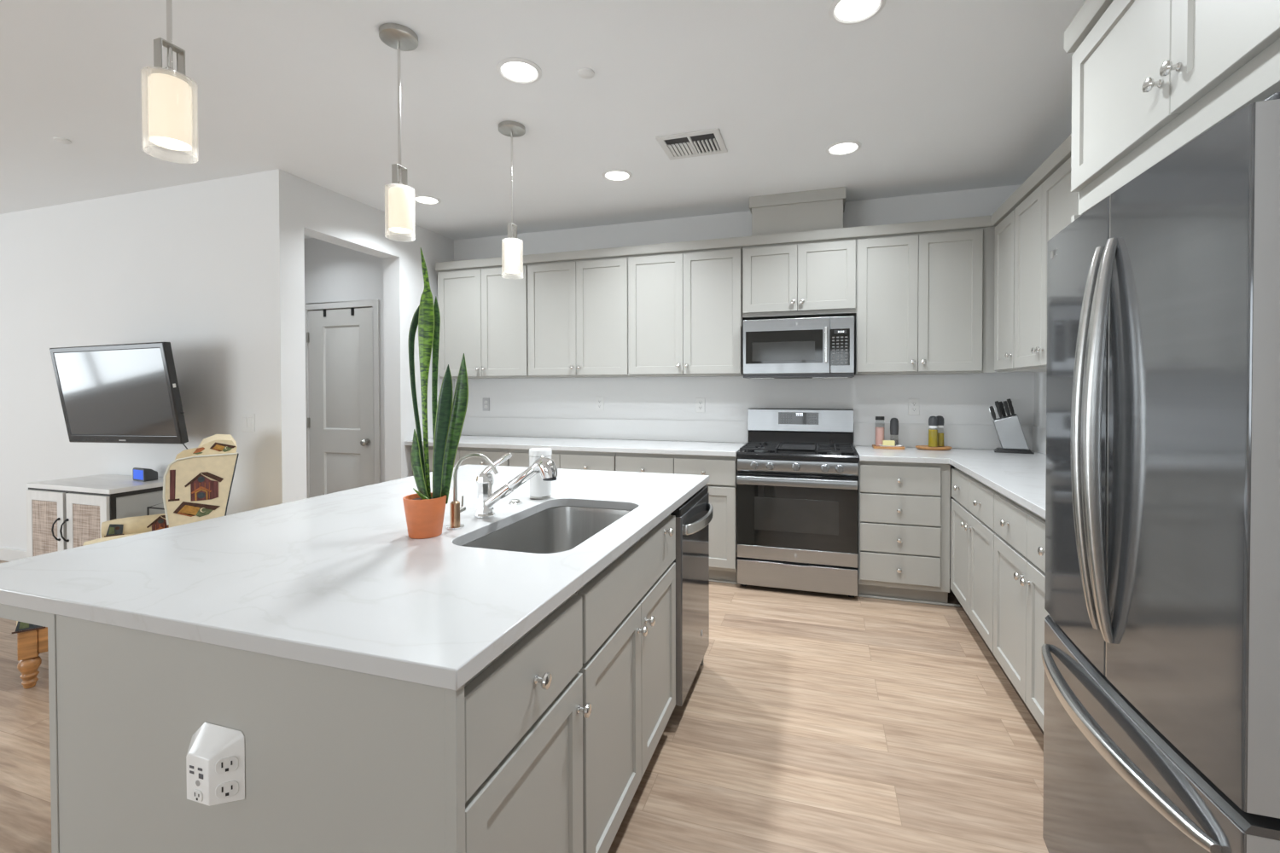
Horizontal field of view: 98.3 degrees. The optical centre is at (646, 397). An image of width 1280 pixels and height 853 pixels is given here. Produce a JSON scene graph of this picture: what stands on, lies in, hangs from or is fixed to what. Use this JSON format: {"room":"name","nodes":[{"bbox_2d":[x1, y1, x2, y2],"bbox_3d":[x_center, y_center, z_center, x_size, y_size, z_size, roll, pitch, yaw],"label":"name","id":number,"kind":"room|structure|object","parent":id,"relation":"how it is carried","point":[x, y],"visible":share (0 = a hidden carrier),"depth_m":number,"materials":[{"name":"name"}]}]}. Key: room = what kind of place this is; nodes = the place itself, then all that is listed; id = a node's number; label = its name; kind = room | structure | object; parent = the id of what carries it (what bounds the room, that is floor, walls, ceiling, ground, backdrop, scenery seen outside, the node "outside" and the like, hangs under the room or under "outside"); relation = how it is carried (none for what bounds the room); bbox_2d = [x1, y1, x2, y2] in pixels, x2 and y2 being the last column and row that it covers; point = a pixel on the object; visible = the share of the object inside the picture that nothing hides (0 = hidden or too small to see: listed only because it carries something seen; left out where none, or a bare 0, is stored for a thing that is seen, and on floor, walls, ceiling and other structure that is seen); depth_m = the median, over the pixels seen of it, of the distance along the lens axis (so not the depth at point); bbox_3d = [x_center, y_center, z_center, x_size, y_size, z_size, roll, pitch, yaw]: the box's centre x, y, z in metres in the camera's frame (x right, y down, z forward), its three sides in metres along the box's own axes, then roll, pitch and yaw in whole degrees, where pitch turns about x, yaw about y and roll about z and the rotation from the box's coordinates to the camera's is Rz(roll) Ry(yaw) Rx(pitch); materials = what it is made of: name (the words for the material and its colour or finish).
{"room":"kitchen","nodes":[
{"label":"kitchen","id":0,"kind":"room"},
{"bbox_2d":[0,172,262,551],"bbox_3d":[-4.959,-0.071,4.376,5.372,2.692,0.172,0,1,18],"label":"wall","id":1,"kind":"structure","parent":0,"point":[179,265],"depth_m":3.84,"materials":[{"name":"paint"}]},
{"bbox_2d":[0,546,27,561],"bbox_3d":[-4.812,1.226,4.250,5.332,0.100,0.014,0,1,18],"label":"baseboard","id":2,"kind":"structure","parent":1,"relation":"attached to","point":[7,555],"depth_m":4.27,"materials":[{"name":"paint"}]},
{"bbox_2d":[49,342,188,449],"bbox_3d":[-3.249,0.063,3.533,1.020,0.783,0.342,0,1,16],"label":"television","id":3,"kind":"object","parent":1,"relation":"attached to","point":[125,393],"visible":0.97,"depth_m":3.40,"materials":[{"name":"black plastic"}]},
{"bbox_2d":[241,413,254,431],"bbox_3d":[-2.537,0.163,3.518,0.108,0.116,0.010,0,1,18],"label":"light switch","id":4,"kind":"object","parent":1,"relation":"attached to","point":[247,420],"visible":1,"depth_m":3.52,"materials":[{"name":"white plastic"}]},
{"bbox_2d":[303,238,384,482],"bbox_3d":[-3.062,-0.084,5.070,2.172,2.692,0.120,0,1,18],"label":"wall","id":5,"kind":"structure","parent":0,"point":[333,272],"depth_m":4.86,"materials":[{"name":"paint"}]},
{"bbox_2d":[306,307,374,497],"bbox_3d":[-2.716,0.238,4.880,0.749,2.028,0.103,0,1,18],"label":"door","id":6,"kind":"structure","parent":5,"relation":"in","point":[340,420],"depth_m":4.90,"materials":[{"name":"paint"}]},
{"bbox_2d":[350,308,354,315],"bbox_3d":[-2.565,-0.747,4.847,0.028,0.066,0.036,0,1,18],"label":"hook","id":7,"kind":"object","parent":6,"relation":"attached to","point":[352,309],"visible":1,"depth_m":4.83,"materials":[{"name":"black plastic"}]},
{"bbox_2d":[304,299,380,498],"bbox_3d":[-2.704,0.211,4.890,0.857,2.106,0.016,0,1,18],"label":"trim","id":8,"kind":"structure","parent":5,"relation":"attached to","point":[365,303],"depth_m":4.77,"materials":[{"name":"paint"}]},
{"bbox_2d":[259,168,454,507],"bbox_3d":[-2.090,-0.075,4.276,0.160,2.692,1.709,0,1,18],"label":"wall","id":9,"kind":"structure","parent":0,"point":[293,207],"depth_m":3.59,"materials":[{"name":"paint"}]},
{"bbox_2d":[0,560,1048,852],"bbox_3d":[-3.322,1.361,1.386,10.300,0.100,8.400,0,1,18],"label":"floor","id":10,"kind":"structure","parent":0,"point":[810,722],"depth_m":2.06,"materials":[{"name":"brown wood"}]},
{"bbox_2d":[25,474,164,558],"bbox_3d":[-3.551,0.917,3.614,0.808,0.730,0.442,0,1,18],"label":"sideboard","id":11,"kind":"object","parent":10,"relation":"on","point":[62,514],"visible":0.5,"depth_m":3.46,"materials":[{"name":"white wood"}]},
{"bbox_2d":[132,467,157,482],"bbox_3d":[-3.308,0.508,3.660,0.144,0.086,0.092,0,1,24],"label":"smart display","id":12,"kind":"object","parent":11,"relation":"on","point":[139,474],"visible":1,"depth_m":3.62,"materials":[{"name":"grey plastic"}]},
{"bbox_2d":[11,434,238,688],"bbox_3d":[-2.634,0.752,2.893,0.805,1.076,0.614,-1,1,-37],"label":"chair","id":13,"kind":"object","parent":10,"relation":"on","point":[197,485],"visible":0.23,"depth_m":2.80,"materials":[{"name":"beige fabric"}]},
{"bbox_2d":[146,502,164,515],"bbox_3d":[-2.978,0.971,3.453,0.190,0.625,0.130,0,1,18],"label":"wire rack","id":14,"kind":"object","parent":10,"relation":"on","point":[151,507],"visible":0.12,"depth_m":3.41,"materials":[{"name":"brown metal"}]},
{"bbox_2d":[0,604,703,852],"bbox_3d":[-0.626,0.859,1.937,1.328,0.878,1.915,0,1,18],"label":"kitchen island","id":15,"kind":"object","parent":10,"relation":"on","point":[337,760],"visible":0.32,"depth_m":0.95,"materials":[{"name":"beige paint"}]},
{"bbox_2d":[186,722,244,806],"bbox_3d":[-0.757,0.635,0.954,0.127,0.117,0.036,0,1,18],"label":"outlet extender","id":16,"kind":"object","parent":15,"relation":"attached to","point":[215,758],"visible":1,"depth_m":0.94,"materials":[{"name":"white plastic"}]},
{"bbox_2d":[192,789,203,802],"bbox_3d":[-0.762,0.677,0.939,0.024,0.019,0.002,0,1,18],"label":"receptacle","id":17,"kind":"object","parent":16,"relation":"attached to","point":[197,794],"depth_m":0.94,"materials":[{"name":"white plastic"}]},
{"bbox_2d":[215,756,238,774],"bbox_3d":[-0.714,0.627,0.941,0.033,0.027,0.002,0,1,-24],"label":"receptacle","id":18,"kind":"object","parent":16,"relation":"attached to","point":[224,765],"depth_m":0.94,"materials":[{"name":"white plastic"}]},
{"bbox_2d":[215,780,238,799],"bbox_3d":[-0.714,0.669,0.941,0.033,0.027,0.002,0,1,-24],"label":"receptacle","id":19,"kind":"object","parent":16,"relation":"attached to","point":[224,789],"depth_m":0.94,"materials":[{"name":"white plastic"}]},
{"bbox_2d":[0,464,709,691],"bbox_3d":[-0.635,0.403,1.934,1.356,0.033,1.927,0,1,18],"label":"island countertop","id":20,"kind":"structure","parent":15,"relation":"on","point":[339,580],"depth_m":1.22,"materials":[{"name":"white stone"}]},
{"bbox_2d":[402,247,468,539],"bbox_3d":[-0.596,-0.016,1.552,0.195,0.814,0.115,0,1,18],"label":"snake plant","id":21,"kind":"object","parent":20,"relation":"on","point":[424,510],"visible":1,"depth_m":1.56,"materials":[{"name":"green plant"}]},
{"bbox_2d":[446,453,498,529],"bbox_3d":[-0.516,0.278,1.641,0.163,0.225,0.067,0,1,18],"label":"tap","id":22,"kind":"object","parent":20,"relation":"on","point":[455,509],"visible":1,"depth_m":1.64,"materials":[{"name":"silver metal"}]},
{"bbox_2d":[508,499,522,505],"bbox_3d":[-0.473,0.379,1.998,0.048,0.013,0.048,0,1,18],"label":"button","id":23,"kind":"object","parent":20,"relation":"on","point":[514,502],"visible":1,"depth_m":1.98,"materials":[{"name":"silver metal"}]},
{"bbox_2d":[475,452,557,518],"bbox_3d":[-0.416,0.282,1.762,0.288,0.211,0.059,0,1,18],"label":"faucet","id":24,"kind":"object","parent":20,"relation":"on","point":[545,466],"visible":0.98,"depth_m":1.77,"materials":[{"name":"silver metal"}]},
{"bbox_2d":[529,448,551,500],"bbox_3d":[-0.403,0.290,2.101,0.085,0.187,0.085,0,1,18],"label":"canister","id":25,"kind":"object","parent":20,"relation":"on","point":[539,489],"visible":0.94,"depth_m":2.06,"materials":[{"name":"white ceramic"}]},
{"bbox_2d":[463,506,630,553],"bbox_3d":[-0.279,0.520,1.745,0.397,0.198,0.711,0,1,18],"label":"sink","id":26,"kind":"object","parent":20,"relation":"in","point":[559,529],"visible":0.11,"depth_m":2.05,"materials":[{"name":"silver metal"}]},
{"bbox_2d":[422,446,509,472],"bbox_3d":[-1.373,0.826,4.601,0.865,0.878,0.637,0,1,18],"label":"base cabinet","id":27,"kind":"object","parent":10,"relation":"on","point":[493,455],"visible":0.15,"depth_m":4.28,"materials":[{"name":"beige paint"}]},
{"bbox_2d":[404,435,746,456],"bbox_3d":[-0.580,0.371,4.361,2.661,0.033,0.648,0,1,18],"label":"countertop","id":28,"kind":"structure","parent":27,"relation":"on","point":[692,448],"depth_m":4.17,"materials":[{"name":"white stone"}]},
{"bbox_2d":[464,593,591,852],"bbox_3d":[-0.481,0.869,1.152,0.622,0.878,0.463,0,1,18],"label":"base cabinet","id":29,"kind":"object","parent":10,"relation":"on","point":[524,712],"visible":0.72,"depth_m":1.06,"materials":[{"name":"beige paint"}]},
{"bbox_2d":[508,448,616,471],"bbox_3d":[-0.549,0.828,4.341,0.863,0.878,0.637,0,1,18],"label":"base cabinet","id":30,"kind":"object","parent":10,"relation":"on","point":[562,459],"visible":0.22,"depth_m":4.03,"materials":[{"name":"beige paint"}]},
{"bbox_2d":[576,514,675,852],"bbox_3d":[-0.282,0.860,1.781,0.622,0.878,0.854,0,1,18],"label":"base cabinet","id":31,"kind":"object","parent":10,"relation":"on","point":[628,670],"visible":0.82,"depth_m":1.56,"materials":[{"name":"beige paint"}]},
{"bbox_2d":[615,453,738,581],"bbox_3d":[0.273,0.829,4.081,0.861,0.878,0.637,0,1,18],"label":"base cabinet","id":32,"kind":"object","parent":10,"relation":"on","point":[722,471],"visible":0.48,"depth_m":3.73,"materials":[{"name":"beige paint"}]},
{"bbox_2d":[670,485,713,706],"bbox_3d":[-0.035,0.857,2.454,0.643,0.866,0.540,0,1,18],"label":"dishwasher","id":33,"kind":"object","parent":10,"relation":"on","point":[694,516],"visible":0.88,"depth_m":2.27,"materials":[{"name":"grey metal"}]},
{"bbox_2d":[736,407,858,598],"bbox_3d":[1.043,0.680,3.818,0.753,1.180,0.674,0,1,18],"label":"gas range","id":34,"kind":"object","parent":10,"relation":"on","point":[797,480],"visible":1,"depth_m":3.57,"materials":[{"name":"grey metal"}]},
{"bbox_2d":[736,444,858,463],"bbox_3d":[1.041,0.383,3.810,0.753,0.043,0.573,0,1,18],"label":"cooktop","id":35,"kind":"object","parent":34,"relation":"in","point":[747,453],"depth_m":3.60,"materials":[{"name":"black metal"}]},
{"bbox_2d":[857,459,950,603],"bbox_3d":[1.657,0.832,3.645,0.514,0.879,0.637,0,1,18],"label":"base cabinet","id":36,"kind":"object","parent":10,"relation":"on","point":[904,509],"visible":0.88,"depth_m":3.38,"materials":[{"name":"beige paint"}]},
{"bbox_2d":[709,579,960,607],"bbox_3d":[0.029,1.263,3.942,3.930,0.016,0.013,0,1,18],"label":"trim","id":37,"kind":"structure","parent":36,"relation":"attached to","point":[710,580],"depth_m":3.45,"materials":[{"name":"beige paint"}]},
{"bbox_2d":[950,467,1010,683],"bbox_3d":[1.970,0.843,2.820,0.637,0.877,0.857,0,1,18],"label":"base cabinet","id":38,"kind":"object","parent":10,"relation":"on","point":[972,510],"visible":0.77,"depth_m":2.83,"materials":[{"name":"beige paint"}]},
{"bbox_2d":[853,445,1046,519],"bbox_3d":[1.704,0.387,2.768,1.129,0.033,2.310,0,1,18],"label":"countertop","id":39,"kind":"structure","parent":38,"relation":"on","point":[1021,478],"depth_m":3.01,"materials":[{"name":"white stone"}]},
{"bbox_2d":[872,444,905,449],"bbox_3d":[1.681,0.348,3.845,0.200,0.017,0.130,0,1,18],"label":"wooden tray","id":40,"kind":"object","parent":39,"relation":"on","point":[874,446],"visible":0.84,"depth_m":3.79,"materials":[{"name":"brown wood"}]},
{"bbox_2d":[875,416,884,446],"bbox_3d":[1.641,0.242,3.888,0.063,0.212,0.063,0,1,18],"label":"jar","id":41,"kind":"object","parent":40,"relation":"on","point":[879,431],"visible":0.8,"depth_m":3.86,"materials":[{"name":"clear glass"}]},
{"bbox_2d":[878,444,902,447],"bbox_3d":[1.687,0.341,3.817,0.150,0.016,0.060,0,1,18],"label":"butter dish","id":42,"kind":"object","parent":40,"relation":"on","point":[879,445],"visible":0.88,"depth_m":3.80,"materials":[{"name":"white ceramic"}]},
{"bbox_2d":[882,440,895,445],"bbox_3d":[1.674,0.321,3.821,0.076,0.042,0.034,0,1,18],"label":"butter","id":43,"kind":"object","parent":42,"relation":"in","point":[884,442],"visible":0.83,"depth_m":3.81,"materials":[{"name":"yellow food"}]},
{"bbox_2d":[890,418,898,446],"bbox_3d":[1.728,0.246,3.855,0.060,0.204,0.060,0,1,18],"label":"pepper mill","id":44,"kind":"object","parent":40,"relation":"on","point":[894,421],"visible":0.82,"depth_m":3.83,"materials":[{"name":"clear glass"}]},
{"bbox_2d":[915,445,952,450],"bbox_3d":[1.952,0.346,3.760,0.224,0.022,0.140,0,1,18],"label":"wooden board","id":45,"kind":"object","parent":39,"relation":"on","point":[920,447],"visible":0.93,"depth_m":3.71,"materials":[{"name":"brown wood"}]},
{"bbox_2d":[927,416,938,447],"bbox_3d":[1.938,0.233,3.737,0.064,0.210,0.064,0,1,18],"label":"oil bottle","id":46,"kind":"object","parent":45,"relation":"on","point":[933,421],"visible":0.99,"depth_m":3.71,"materials":[{"name":"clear glass"}]},
{"bbox_2d":[936,415,944,446],"bbox_3d":[1.999,0.233,3.772,0.064,0.210,0.064,0,1,18],"label":"oil bottle","id":47,"kind":"object","parent":45,"relation":"on","point":[940,419],"visible":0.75,"depth_m":3.75,"materials":[{"name":"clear glass"}]},
{"bbox_2d":[992,413,1034,453],"bbox_3d":[2.375,0.234,3.584,0.219,0.249,0.120,0,1,30],"label":"knife block","id":48,"kind":"object","parent":39,"relation":"on","point":[1009,429],"visible":0.98,"depth_m":3.55,"materials":[{"name":"silver plastic"}]},
{"bbox_2d":[989,407,996,419],"bbox_3d":[2.267,0.106,3.616,0.040,0.082,0.018,0,1,30],"label":"knife","id":49,"kind":"object","parent":48,"relation":"in","point":[992,410],"visible":1,"depth_m":3.61,"materials":[{"name":"black plastic"}]},
{"bbox_2d":[994,401,1002,418],"bbox_3d":[2.294,0.081,3.600,0.044,0.111,0.018,0,1,30],"label":"knife","id":50,"kind":"object","parent":48,"relation":"on","point":[997,404],"visible":1,"depth_m":3.59,"materials":[{"name":"black plastic"}]},
{"bbox_2d":[998,401,1006,417],"bbox_3d":[2.336,0.079,3.629,0.045,0.102,0.018,0,1,30],"label":"knife","id":51,"kind":"object","parent":48,"relation":"on","point":[1003,413],"visible":0.69,"depth_m":3.62,"materials":[{"name":"black plastic"}]},
{"bbox_2d":[1002,401,1011,416],"bbox_3d":[2.334,0.074,3.580,0.044,0.100,0.018,0,1,30],"label":"knife","id":52,"kind":"object","parent":48,"relation":"on","point":[1004,403],"visible":1,"depth_m":3.57,"materials":[{"name":"black plastic"}]},
{"bbox_2d":[1006,398,1014,414],"bbox_3d":[2.375,0.063,3.604,0.046,0.107,0.018,0,1,30],"label":"knife","id":53,"kind":"object","parent":48,"relation":"on","point":[1009,402],"visible":0.9,"depth_m":3.60,"materials":[{"name":"black plastic"}]},
{"bbox_2d":[993,493,1049,734],"bbox_3d":[1.713,0.854,2.008,0.637,0.877,0.845,0,1,18],"label":"base cabinet","id":54,"kind":"object","parent":10,"relation":"on","point":[1020,613],"visible":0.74,"depth_m":2.15,"materials":[{"name":"beige paint"}]},
{"bbox_2d":[1070,214,1082,222],"bbox_3d":[1.587,0.377,1.579,0.637,1.842,0.022,0,1,18],"label":"end panel","id":55,"kind":"object","parent":10,"relation":"on","point":[1073,218],"visible":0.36,"depth_m":1.65,"materials":[{"name":"beige paint"}]},
{"bbox_2d":[1041,92,1279,852],"bbox_3d":[1.303,0.433,1.069,0.801,1.745,0.788,0,1,18],"label":"refrigerator","id":56,"kind":"object","parent":10,"relation":"on","point":[1160,649],"visible":1,"depth_m":0.96,"materials":[{"name":"silver metal"}]},
{"bbox_2d":[0,0,1086,240],"bbox_3d":[-3.327,-1.431,1.349,10.300,0.100,8.400,0,1,18],"label":"ceiling","id":57,"kind":"structure","parent":0,"point":[936,96],"depth_m":2.61,"materials":[{"name":"paint"}]},
{"bbox_2d":[52,136,71,144],"bbox_3d":[-3.184,-1.397,3.015,0.072,0.011,0.072,0,1,18],"label":"detector cover","id":58,"kind":"object","parent":57,"relation":"attached to","point":[61,140],"visible":1,"depth_m":3.01,"materials":[{"name":"white plastic"}]},
{"bbox_2d":[140,0,198,160],"bbox_3d":[-1.192,-0.996,1.380,0.138,0.780,0.138,0,1,18],"label":"pendant light","id":59,"kind":"object","parent":57,"relation":"hanging from","point":[170,96],"visible":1,"depth_m":1.36,"materials":[{"name":"beige glass"}]},
{"bbox_2d":[150,136,191,149],"bbox_3d":[-1.191,-0.640,1.385,0.080,0.002,0.080,0,1,18],"label":"diffuser","id":60,"kind":"object","parent":59,"relation":"attached to","point":[170,142],"depth_m":1.39,"materials":[{"name":"white glass"}]},
{"bbox_2d":[378,23,418,233],"bbox_3d":[-0.953,-1.006,2.135,0.138,0.780,0.138,0,1,18],"label":"pendant light","id":61,"kind":"object","parent":57,"relation":"hanging from","point":[398,37],"visible":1,"depth_m":2.11,"materials":[{"name":"beige glass"}]},
{"bbox_2d":[389,227,411,232],"bbox_3d":[-0.953,-0.650,2.140,0.080,0.002,0.080,0,1,18],"label":"diffuser","id":62,"kind":"object","parent":61,"relation":"attached to","point":[393,229],"depth_m":2.15,"materials":[{"name":"white glass"}]},
{"bbox_2d":[412,195,441,204],"bbox_3d":[-1.579,-1.414,3.972,0.192,0.008,0.192,0,1,18],"label":"recessed light","id":63,"kind":"object","parent":57,"relation":"in","point":[427,200],"visible":1,"depth_m":3.97,"materials":[{"name":"white plastic"}]},
{"bbox_2d":[498,121,525,273],"bbox_3d":[-0.701,-1.016,2.886,0.138,0.780,0.138,0,1,18],"label":"pendant light","id":64,"kind":"object","parent":57,"relation":"hanging from","point":[513,129],"visible":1,"depth_m":2.86,"materials":[{"name":"white glass"}]},
{"bbox_2d":[505,270,519,273],"bbox_3d":[-0.700,-0.660,2.891,0.080,0.002,0.080,0,1,18],"label":"diffuser","id":65,"kind":"object","parent":64,"relation":"attached to","point":[507,271],"depth_m":2.91,"materials":[{"name":"white glass"}]},
{"bbox_2d":[495,57,541,84],"bbox_3d":[-0.545,-1.395,2.373,0.192,0.008,0.192,0,1,18],"label":"recessed light","id":66,"kind":"object","parent":57,"relation":"in","point":[521,71],"visible":1,"depth_m":2.36,"materials":[{"name":"white plastic"}]},
{"bbox_2d":[577,67,594,78],"bbox_3d":[-0.260,-1.395,2.386,0.072,0.011,0.072,0,1,18],"label":"detector cover","id":67,"kind":"object","parent":57,"relation":"attached to","point":[584,72],"visible":1,"depth_m":2.38,"materials":[{"name":"white plastic"}]},
{"bbox_2d":[602,168,632,181],"bbox_3d":[-0.186,-1.411,3.525,0.192,0.008,0.192,0,1,18],"label":"recessed light","id":68,"kind":"object","parent":57,"relation":"in","point":[617,175],"visible":1,"depth_m":3.52,"materials":[{"name":"white plastic"}]},
{"bbox_2d":[655,128,727,160],"bbox_3d":[0.259,-1.407,3.086,0.348,0.008,0.300,0,1,18],"label":"ceiling vent","id":69,"kind":"object","parent":57,"relation":"in","point":[709,142],"visible":1,"depth_m":3.07,"materials":[{"name":"metal"}]},
{"bbox_2d":[825,139,861,155],"bbox_3d":[1.116,-1.408,3.135,0.192,0.008,0.192,0,1,18],"label":"recessed light","id":70,"kind":"object","parent":57,"relation":"in","point":[842,148],"visible":1,"depth_m":3.13,"materials":[{"name":"white plastic"}]},
{"bbox_2d":[828,0,886,24],"bbox_3d":[0.752,-1.393,1.975,0.192,0.008,0.192,0,1,18],"label":"recessed light","id":71,"kind":"object","parent":57,"relation":"in","point":[843,12],"visible":1,"depth_m":1.99,"materials":[{"name":"white plastic"}]},
{"bbox_2d":[453,184,1034,578],"bbox_3d":[-0.660,-0.086,4.825,7.300,2.692,0.200,0,1,18],"label":"wall","id":72,"kind":"structure","parent":0,"point":[961,399],"depth_m":4.29,"materials":[{"name":"paint"}]},
{"bbox_2d":[437,263,531,378],"bbox_3d":[-1.331,-0.621,4.724,0.860,0.919,0.342,0,1,18],"label":"upper cabinet","id":73,"kind":"object","parent":72,"relation":"attached to","point":[483,311],"visible":0.91,"depth_m":4.58,"materials":[{"name":"beige paint"}]},
{"bbox_2d":[435,215,995,271],"bbox_3d":[0.397,-1.108,4.185,4.503,0.065,0.334,0,1,18],"label":"trim","id":74,"kind":"structure","parent":73,"relation":"attached to","point":[985,221],"depth_m":3.93,"materials":[{"name":"beige paint"}]},
{"bbox_2d":[482,397,489,411],"bbox_3d":[-1.439,0.066,4.964,0.072,0.116,0.007,0,1,18],"label":"wall outlet","id":75,"kind":"object","parent":72,"relation":"attached to","point":[485,400],"visible":1,"depth_m":4.96,"materials":[{"name":"white plastic"}]},
{"bbox_2d":[527,256,632,378],"bbox_3d":[-0.510,-0.619,4.465,0.862,0.919,0.342,0,1,18],"label":"upper cabinet","id":76,"kind":"object","parent":72,"relation":"attached to","point":[578,311],"visible":0.95,"depth_m":4.32,"materials":[{"name":"beige paint"}]},
{"bbox_2d":[595,396,604,411],"bbox_3d":[-0.391,0.058,4.633,0.072,0.116,0.007,0,1,18],"label":"wall outlet","id":77,"kind":"object","parent":72,"relation":"attached to","point":[599,400],"visible":1,"depth_m":4.63,"materials":[{"name":"white plastic"}]},
{"bbox_2d":[460,417,748,442],"bbox_3d":[-0.485,0.267,4.663,2.661,0.166,0.012,0,1,18],"label":"backsplash","id":78,"kind":"structure","parent":72,"relation":"attached to","point":[666,430],"depth_m":4.60,"materials":[{"name":"white stone"}]},
{"bbox_2d":[628,247,744,377],"bbox_3d":[0.311,-0.618,4.205,0.860,0.919,0.342,0,1,18],"label":"upper cabinet","id":79,"kind":"object","parent":72,"relation":"attached to","point":[686,319],"visible":0.94,"depth_m":4.07,"materials":[{"name":"beige paint"}]},
{"bbox_2d":[696,397,704,413],"bbox_3d":[0.428,0.065,4.374,0.072,0.116,0.007,0,1,18],"label":"wall outlet","id":80,"kind":"object","parent":72,"relation":"attached to","point":[700,401],"visible":1,"depth_m":4.37,"materials":[{"name":"white plastic"}]},
{"bbox_2d":[742,238,856,319],"bbox_3d":[1.088,-0.823,3.957,0.766,0.504,0.342,0,1,18],"label":"upper cabinet","id":81,"kind":"object","parent":72,"relation":"attached to","point":[808,279],"visible":0.93,"depth_m":3.83,"materials":[{"name":"beige paint"}]},
{"bbox_2d":[749,186,845,235],"bbox_3d":[1.087,-1.255,3.984,0.648,0.336,0.318,0,1,18],"label":"duct cover","id":82,"kind":"object","parent":81,"relation":"on","point":[818,209],"visible":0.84,"depth_m":3.84,"materials":[{"name":"beige paint"}]},
{"bbox_2d":[743,315,854,378],"bbox_3d":[1.079,-0.336,3.937,0.732,0.407,0.434,0,1,18],"label":"microwave","id":83,"kind":"object","parent":81,"relation":"attached to","point":[808,347],"visible":1,"depth_m":3.76,"materials":[{"name":"grey metal"}]},
{"bbox_2d":[908,398,919,415],"bbox_3d":[1.893,0.070,3.912,0.072,0.116,0.007,0,1,18],"label":"wall outlet","id":84,"kind":"object","parent":72,"relation":"attached to","point":[914,404],"visible":1,"depth_m":3.91,"materials":[{"name":"white plastic"}]},
{"bbox_2d":[854,226,994,375],"bbox_3d":[1.845,-0.614,3.721,0.822,0.919,0.342,0,1,18],"label":"upper cabinet","id":85,"kind":"object","parent":72,"relation":"attached to","point":[920,295],"depth_m":3.59,"materials":[{"name":"beige paint"}]},
{"bbox_2d":[1034,372,1046,427],"bbox_3d":[1.456,-0.024,-0.247,0.210,2.692,8.200,0,1,18],"label":"wall","id":86,"kind":"structure","parent":0,"point":[1039,377],"depth_m":3.58,"materials":[{"name":"paint"}]},
{"bbox_2d":[853,423,1046,454],"bbox_3d":[1.704,0.287,2.767,1.130,0.166,2.310,0,1,18],"label":"backsplash","id":87,"kind":"structure","parent":86,"relation":"attached to","point":[956,436],"depth_m":3.83,"materials":[{"name":"white stone"}]},
{"bbox_2d":[994,209,1046,372],"bbox_3d":[2.242,-0.609,3.223,0.342,0.919,0.376,0,1,18],"label":"upper cabinet","id":88,"kind":"object","parent":86,"relation":"attached to","point":[1004,230],"visible":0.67,"depth_m":3.27,"materials":[{"name":"beige paint"}]},
{"bbox_2d":[1013,157,1078,370],"bbox_3d":[2.064,-0.601,2.660,0.342,0.919,0.802,0,1,18],"label":"upper cabinet","id":89,"kind":"object","parent":86,"relation":"attached to","point":[1050,208],"visible":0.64,"depth_m":2.79,"materials":[{"name":"beige paint"}]},
{"bbox_2d":[991,133,1071,226],"bbox_3d":[1.878,-1.090,2.519,0.036,0.064,1.967,0,1,18],"label":"trim","id":90,"kind":"structure","parent":89,"relation":"attached to","point":[1063,152],"depth_m":2.75,"materials":[{"name":"beige paint"}]},
{"bbox_2d":[1070,0,1279,215],"bbox_3d":[1.413,-0.788,1.105,0.652,0.501,1.002,0,1,18],"label":"upper cabinet","id":91,"kind":"object","parent":86,"relation":"attached to","point":[1149,78],"visible":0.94,"depth_m":1.24,"materials":[{"name":"beige paint"}]},
{"bbox_2d":[1064,0,1113,53],"bbox_3d":[1.424,-1.070,1.097,0.645,0.064,1.031,0,1,18],"label":"trim","id":92,"kind":"structure","parent":91,"relation":"on","point":[1091,11],"depth_m":1.57,"materials":[{"name":"beige paint"}]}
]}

